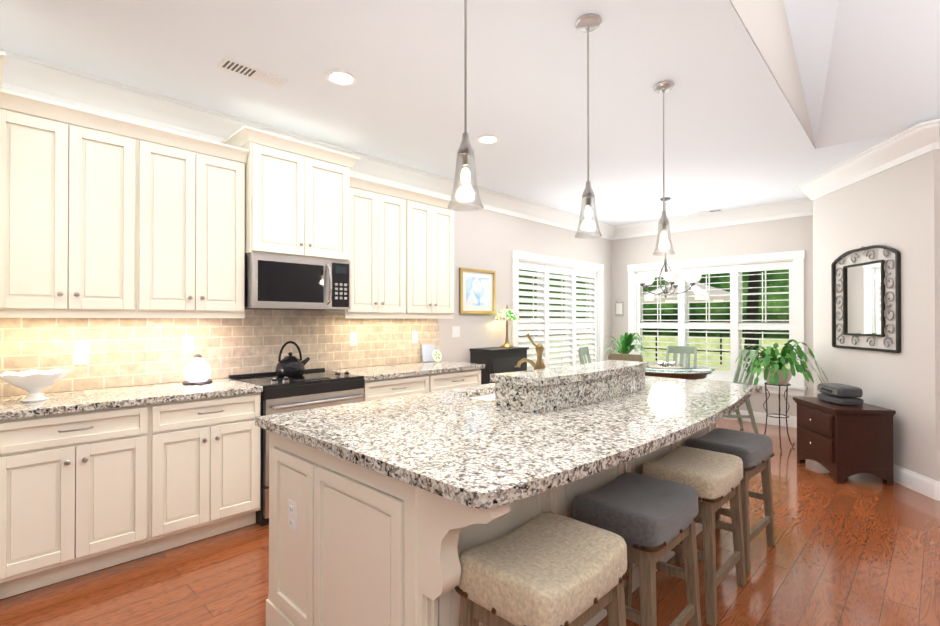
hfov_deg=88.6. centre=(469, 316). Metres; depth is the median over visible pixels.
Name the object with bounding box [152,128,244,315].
upper cabinet
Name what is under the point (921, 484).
baseboard
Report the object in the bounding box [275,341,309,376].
tea kettle
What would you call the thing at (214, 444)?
base cabinet
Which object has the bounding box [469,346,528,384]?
console table
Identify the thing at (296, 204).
upper cabinet
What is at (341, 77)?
recessed light
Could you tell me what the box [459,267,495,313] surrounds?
picture frame
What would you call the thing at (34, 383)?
glass bowl
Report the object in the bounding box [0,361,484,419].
countertop
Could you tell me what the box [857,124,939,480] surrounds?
wall
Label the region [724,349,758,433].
dining chair
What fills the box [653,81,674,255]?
pendant light
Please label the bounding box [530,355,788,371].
lawn
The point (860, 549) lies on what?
floor
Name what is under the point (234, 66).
ceiling vent
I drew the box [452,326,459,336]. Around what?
switch plate
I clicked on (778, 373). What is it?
potted plant
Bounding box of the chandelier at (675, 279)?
[634,197,701,297]
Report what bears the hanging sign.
attached to the wall at (484, 239)
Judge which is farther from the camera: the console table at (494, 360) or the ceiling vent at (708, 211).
the ceiling vent at (708, 211)
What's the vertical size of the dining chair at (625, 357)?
0.976 m
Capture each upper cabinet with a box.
[0,89,155,315]
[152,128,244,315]
[228,128,351,263]
[325,176,415,315]
[416,192,455,315]
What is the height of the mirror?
0.938 m
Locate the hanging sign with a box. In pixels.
[615,300,623,316]
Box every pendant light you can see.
[447,0,482,210]
[575,14,601,238]
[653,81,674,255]
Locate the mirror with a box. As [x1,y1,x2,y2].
[831,245,900,352]
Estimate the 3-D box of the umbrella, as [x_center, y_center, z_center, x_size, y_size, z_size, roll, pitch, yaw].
[4.792,0.285,10.732,2.100,2.950,2.100,0,0,44]
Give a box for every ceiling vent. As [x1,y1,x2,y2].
[217,57,287,87]
[697,209,722,213]
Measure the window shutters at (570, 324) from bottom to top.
1.795 m
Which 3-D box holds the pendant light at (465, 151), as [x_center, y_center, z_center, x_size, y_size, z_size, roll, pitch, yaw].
[-0.016,-0.919,1.743,0.131,1.051,0.131,0,0,44]
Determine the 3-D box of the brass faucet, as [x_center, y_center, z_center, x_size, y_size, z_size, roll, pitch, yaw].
[0.336,0.270,2.763,0.201,0.350,0.108,0,0,44]
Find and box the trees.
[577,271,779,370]
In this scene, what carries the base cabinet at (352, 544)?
on the floor
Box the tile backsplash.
[0,310,438,396]
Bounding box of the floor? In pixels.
[0,418,939,625]
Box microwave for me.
[245,253,349,309]
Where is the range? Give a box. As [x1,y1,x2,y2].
[229,368,364,525]
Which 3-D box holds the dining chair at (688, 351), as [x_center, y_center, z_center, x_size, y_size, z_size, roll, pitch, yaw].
[2.790,0.897,6.455,0.438,0.975,0.543,0,0,35]
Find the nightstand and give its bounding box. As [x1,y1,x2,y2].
[793,397,895,484]
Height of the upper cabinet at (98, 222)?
1.110 m
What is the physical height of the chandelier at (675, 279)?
1.204 m
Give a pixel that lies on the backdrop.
(721, 286)
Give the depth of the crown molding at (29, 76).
3.97 m
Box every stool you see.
[455,512,629,625]
[572,472,700,625]
[639,446,745,625]
[686,428,774,572]
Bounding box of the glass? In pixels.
[645,363,714,372]
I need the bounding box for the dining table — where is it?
[645,371,711,379]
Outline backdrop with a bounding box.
[519,269,788,362]
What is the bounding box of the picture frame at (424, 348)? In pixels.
[421,344,434,361]
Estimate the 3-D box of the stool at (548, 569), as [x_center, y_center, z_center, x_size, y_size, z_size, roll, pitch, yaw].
[0.231,1.026,1.490,0.366,0.651,0.489,0,0,44]
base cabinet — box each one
[0,402,167,598]
[168,392,260,548]
[266,393,715,625]
[364,373,439,400]
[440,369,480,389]
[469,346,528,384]
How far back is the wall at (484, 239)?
5.61 m
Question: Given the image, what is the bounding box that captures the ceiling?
[0,0,939,225]
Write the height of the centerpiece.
0.070 m
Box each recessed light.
[325,70,357,85]
[476,135,499,143]
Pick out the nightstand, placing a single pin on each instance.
(840, 443)
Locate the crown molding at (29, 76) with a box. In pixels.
[0,49,938,239]
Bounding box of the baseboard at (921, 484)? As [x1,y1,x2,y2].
[724,410,939,500]
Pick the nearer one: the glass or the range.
the range
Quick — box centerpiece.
[649,361,682,368]
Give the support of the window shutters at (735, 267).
attached to the wall at (484, 239)
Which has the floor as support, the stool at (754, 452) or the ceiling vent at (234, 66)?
the stool at (754, 452)
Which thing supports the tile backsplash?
attached to the wall at (484, 239)
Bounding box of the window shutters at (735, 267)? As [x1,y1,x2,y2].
[627,250,806,395]
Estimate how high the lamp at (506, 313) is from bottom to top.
0.495 m
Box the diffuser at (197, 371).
[182,354,212,384]
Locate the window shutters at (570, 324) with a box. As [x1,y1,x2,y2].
[512,250,603,370]
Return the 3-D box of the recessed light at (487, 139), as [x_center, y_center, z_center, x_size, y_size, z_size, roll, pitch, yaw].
[0.146,-1.428,3.891,0.190,0.008,0.190,0,0,44]
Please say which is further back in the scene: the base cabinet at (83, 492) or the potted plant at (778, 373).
the potted plant at (778, 373)
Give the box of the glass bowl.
[0,368,71,401]
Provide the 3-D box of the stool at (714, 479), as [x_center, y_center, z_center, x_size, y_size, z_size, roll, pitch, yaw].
[1.110,1.032,2.393,0.366,0.651,0.489,0,0,44]
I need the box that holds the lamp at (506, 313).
[495,305,519,347]
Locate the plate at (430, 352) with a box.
[429,349,441,361]
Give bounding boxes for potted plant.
[606,332,645,353]
[735,339,827,450]
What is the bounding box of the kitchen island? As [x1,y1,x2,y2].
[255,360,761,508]
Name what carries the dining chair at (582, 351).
on the floor
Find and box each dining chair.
[578,347,591,363]
[608,353,642,361]
[666,346,696,379]
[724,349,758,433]
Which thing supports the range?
on the floor
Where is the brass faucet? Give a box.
[517,333,545,369]
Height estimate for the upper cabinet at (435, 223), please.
1.110 m
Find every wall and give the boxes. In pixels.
[1,0,860,416]
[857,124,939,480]
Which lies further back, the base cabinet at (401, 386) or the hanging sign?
the hanging sign
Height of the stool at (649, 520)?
0.651 m
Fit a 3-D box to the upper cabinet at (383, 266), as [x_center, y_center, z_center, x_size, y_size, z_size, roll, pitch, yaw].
[-0.880,-0.575,4.228,0.347,1.110,0.674,0,0,44]
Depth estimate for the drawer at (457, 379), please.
4.40 m
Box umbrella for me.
[643,282,729,302]
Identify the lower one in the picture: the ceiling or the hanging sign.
the hanging sign
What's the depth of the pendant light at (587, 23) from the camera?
2.34 m

